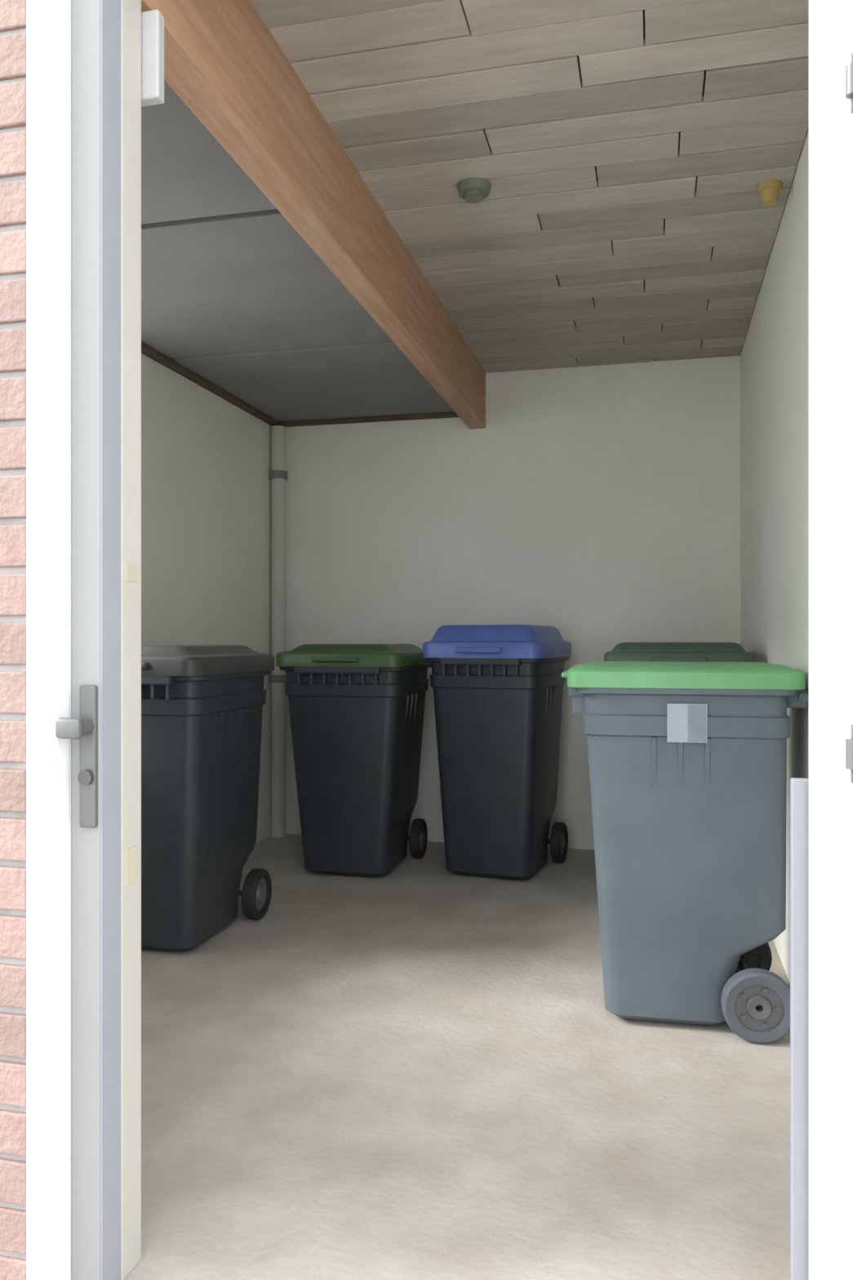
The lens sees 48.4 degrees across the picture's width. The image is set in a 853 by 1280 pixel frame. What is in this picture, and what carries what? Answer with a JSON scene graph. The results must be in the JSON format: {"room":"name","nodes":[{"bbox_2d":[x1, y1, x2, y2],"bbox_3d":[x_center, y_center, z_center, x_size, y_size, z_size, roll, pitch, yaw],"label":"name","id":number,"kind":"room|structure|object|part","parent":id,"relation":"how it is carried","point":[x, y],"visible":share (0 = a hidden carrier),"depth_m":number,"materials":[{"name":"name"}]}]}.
{"room":"garbage bin room","nodes":[
{"label":"garbage bin room","id":0,"kind":"room"},
{"bbox_2d":[0,0,26,1279],"bbox_3d":[-1.266,-0.270,1.814,1.270,2.780,0.165,0,0,14],"label":"wall","id":1,"kind":"structure","parent":0,"point":[12,12],"depth_m":1.59,"materials":[{"name":"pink brick"}]},
{"bbox_2d":[141,353,271,843],"bbox_3d":[-1.378,-0.270,3.741,0.150,2.780,3.630,0,0,14],"label":"wall","id":2,"kind":"structure","parent":0,"point":[206,460],"depth_m":4.63,"materials":[{"name":"paint"}]},
{"bbox_2d":[141,342,279,426],"bbox_3d":[-1.275,-1.238,3.742,0.050,0.021,3.580,0,0,14],"label":"trim","id":3,"kind":"structure","parent":2,"relation":"attached to","point":[146,350],"depth_m":4.55,"materials":[{"name":"brown wood"}]},
{"bbox_2d":[269,425,287,837],"bbox_3d":[-0.847,-0.049,5.423,0.104,2.336,0.109,0,0,14],"label":"drain pipe","id":4,"kind":"object","parent":2,"relation":"attached to","point":[277,474],"visible":0.94,"depth_m":5.38,"materials":[{"name":"grey plastic"}]},
{"bbox_2d":[124,834,790,1279],"bbox_3d":[-0.048,1.180,3.457,2.870,0.120,3.860,0,0,14],"label":"floor","id":5,"kind":"structure","parent":0,"point":[420,1069],"depth_m":2.29,"materials":[{"name":"concrete"}]},
{"bbox_2d":[141,644,274,951],"bbox_3d":[-0.977,0.570,3.635,0.570,1.100,0.766,0,0,14],"label":"wheelie bin","id":6,"kind":"object","parent":5,"relation":"on","point":[202,705],"visible":0.68,"depth_m":3.37,"materials":[{"name":"plastic"}]},
{"bbox_3d":[-0.976,0.073,3.639,0.570,0.107,0.730,0,0,14],"label":"lid","id":7,"kind":"part","parent":6,"relation":"part of","materials":[{"name":"grey plastic"}]},
{"bbox_2d":[275,644,431,875],"bbox_3d":[-0.334,0.570,4.705,0.620,1.100,0.766,0,0,14],"label":"wheelie bin","id":8,"kind":"object","parent":5,"relation":"on","point":[357,711],"visible":0.99,"depth_m":4.43,"materials":[{"name":"plastic"}]},
{"bbox_3d":[-0.333,0.073,4.708,0.620,0.107,0.730,0,0,14],"label":"lid","id":9,"kind":"part","parent":8,"relation":"part of","materials":[{"name":"green plastic"}]},
{"bbox_2d":[422,624,571,879],"bbox_3d":[0.360,0.525,4.651,0.580,1.190,0.746,0,0,21],"label":"wheelie bin","id":10,"kind":"object","parent":5,"relation":"on","point":[498,689],"visible":1,"depth_m":4.39,"materials":[{"name":"plastic"}]},
{"bbox_3d":[0.362,0.009,4.655,0.580,0.157,0.710,0,0,21],"label":"lid","id":11,"kind":"part","parent":10,"relation":"part of","materials":[{"name":"blue plastic"}]},
{"bbox_2d":[604,642,754,662],"bbox_3d":[1.076,0.565,4.088,0.580,1.110,0.766,0,0,14],"label":"wheelie bin","id":12,"kind":"object","parent":5,"relation":"on","point":[623,651],"visible":0.07,"depth_m":3.76,"materials":[{"name":"green plastic"}]},
{"bbox_2d":[561,661,808,1044],"bbox_3d":[0.770,0.595,2.900,0.696,1.050,0.489,0,0,12],"label":"wheelie bin","id":13,"kind":"object","parent":5,"relation":"on","point":[687,761],"visible":0.98,"depth_m":2.70,"materials":[{"name":"grey plastic"}]},
{"bbox_3d":[0.774,0.105,2.899,0.660,0.070,0.480,0,0,12],"label":"lid","id":14,"kind":"part","parent":13,"relation":"part of","materials":[{"name":"green plastic"}]},
{"bbox_2d":[688,704,706,742],"bbox_3d":[0.764,0.235,2.672,0.051,0.106,0.001,0,2,11],"label":"sticker","id":15,"kind":"object","parent":13,"relation":"attached to","point":[697,713],"depth_m":2.67,"materials":[{"name":"grey paper"}]},
{"bbox_3d":[1.079,0.167,2.836,0.064,0.053,0.322,0,0,12],"label":"handle","id":16,"kind":"part","parent":13,"relation":"part of","materials":[{"name":"grey plastic"}]},
{"bbox_2d":[141,0,808,422],"bbox_3d":[-0.050,-1.455,3.447,2.870,0.410,3.880,0,0,14],"label":"ceiling","id":17,"kind":"structure","parent":0,"point":[624,148],"depth_m":2.98,"materials":[{"name":"grey wood"}]},
{"bbox_3d":[-1.037,-1.260,2.379,1.150,0.020,1.008,0,0,14],"label":"soffit panel","id":18,"kind":"part","parent":17,"relation":"part of","materials":[{"name":"grey paint"}]},
{"bbox_3d":[-0.769,-1.260,3.492,1.150,0.020,1.218,0,0,14],"label":"soffit panel","id":19,"kind":"part","parent":17,"relation":"part of","materials":[{"name":"grey paint"}]},
{"bbox_3d":[-0.472,-1.260,4.727,1.150,0.020,1.258,0,0,14],"label":"soffit panel","id":20,"kind":"part","parent":17,"relation":"part of","materials":[{"name":"grey paint"}]},
{"bbox_2d":[141,0,485,429],"bbox_3d":[-0.137,-1.323,3.468,0.090,0.325,3.580,0,0,14],"label":"beam","id":21,"kind":"structure","parent":17,"relation":"attached to","point":[221,60],"depth_m":2.53,"materials":[{"name":"brown wood"}]},
{"bbox_2d":[457,177,490,203],"bbox_3d":[0.152,-1.440,3.049,0.110,0.043,0.110,0,0,14],"label":"ceiling fitting","id":22,"kind":"object","parent":17,"relation":"attached to","point":[473,189],"visible":1,"depth_m":3.02,"materials":[{"name":"grey plastic"}]},
{"bbox_2d":[757,179,782,206],"bbox_3d":[1.103,-1.431,3.046,0.076,0.059,0.076,0,0,14],"label":"ceiling fitting","id":23,"kind":"object","parent":17,"relation":"attached to","point":[769,191],"visible":1,"depth_m":3.02,"materials":[{"name":"yellow plastic"}]},
{"bbox_2d":[760,187,778,206],"bbox_3d":[1.103,-1.422,3.046,0.056,0.040,0.056,0,0,14],"label":"socket","id":24,"kind":"object","parent":23,"relation":"attached to","point":[769,196],"depth_m":3.03,"materials":[{"name":"yellow plastic"}]},
{"bbox_2d":[285,355,740,849],"bbox_3d":[0.386,-0.270,5.261,2.870,2.780,0.150,0,0,14],"label":"wall","id":25,"kind":"structure","parent":0,"point":[599,505],"depth_m":5.13,"materials":[{"name":"paint"}]},
{"bbox_2d":[279,412,458,426],"bbox_3d":[-0.303,-1.238,5.324,1.100,0.021,0.050,0,0,14],"label":"trim","id":26,"kind":"structure","parent":25,"relation":"attached to","point":[443,415],"depth_m":5.31,"materials":[{"name":"brown wood"}]},
{"bbox_2d":[740,127,808,982],"bbox_3d":[1.266,-0.270,3.105,0.150,2.780,3.630,0,0,14],"label":"wall","id":27,"kind":"structure","parent":0,"point":[775,353],"depth_m":3.35,"materials":[{"name":"paint"}]},
{"bbox_3d":[1.113,-0.270,1.249,3.620,2.780,0.150,0,0,14],"label":"wall","id":28,"kind":"structure","parent":0,"visible":0},
{"bbox_2d":[26,0,164,1279],"bbox_3d":[-0.006,-0.100,1.514,1.320,2.440,0.209,0,0,14],"label":"door","id":29,"kind":"structure","parent":28,"relation":"in","point":[92,66],"depth_m":1.59,"materials":[{"name":"white plastic"}]},
{"bbox_3d":[-0.620,-0.100,1.656,0.059,2.440,0.170,0,0,14],"label":"frame post","id":30,"kind":"part","parent":29,"relation":"part of","materials":[{"name":"white plastic"}]},
{"bbox_3d":[-0.582,0.145,1.567,0.047,0.034,0.043,0,0,14],"label":"lever","id":31,"kind":"part","parent":29,"relation":"part of","materials":[{"name":"metal"}]},
{"bbox_3d":[-0.567,0.195,1.590,0.030,0.238,0.010,0,0,14],"label":"handle plate","id":32,"kind":"part","parent":29,"relation":"part of","materials":[{"name":"metal"}]},
{"bbox_3d":[-0.522,0.400,1.681,0.002,0.064,0.035,0,0,14],"label":"strike plate","id":33,"kind":"part","parent":29,"relation":"part of","materials":[{"name":"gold metal"}]},
{"bbox_3d":[-0.522,-0.120,1.681,0.002,0.032,0.035,0,0,14],"label":"strike plate","id":34,"kind":"part","parent":29,"relation":"part of","materials":[{"name":"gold metal"}]},
{"bbox_2d":[790,0,852,1279],"bbox_3d":[1.096,-0.070,1.228,1.144,2.380,0.252,0,0,14],"label":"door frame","id":35,"kind":"structure","parent":28,"relation":"in","point":[821,804],"depth_m":1.30,"materials":[{"name":"white plastic"}]}
]}

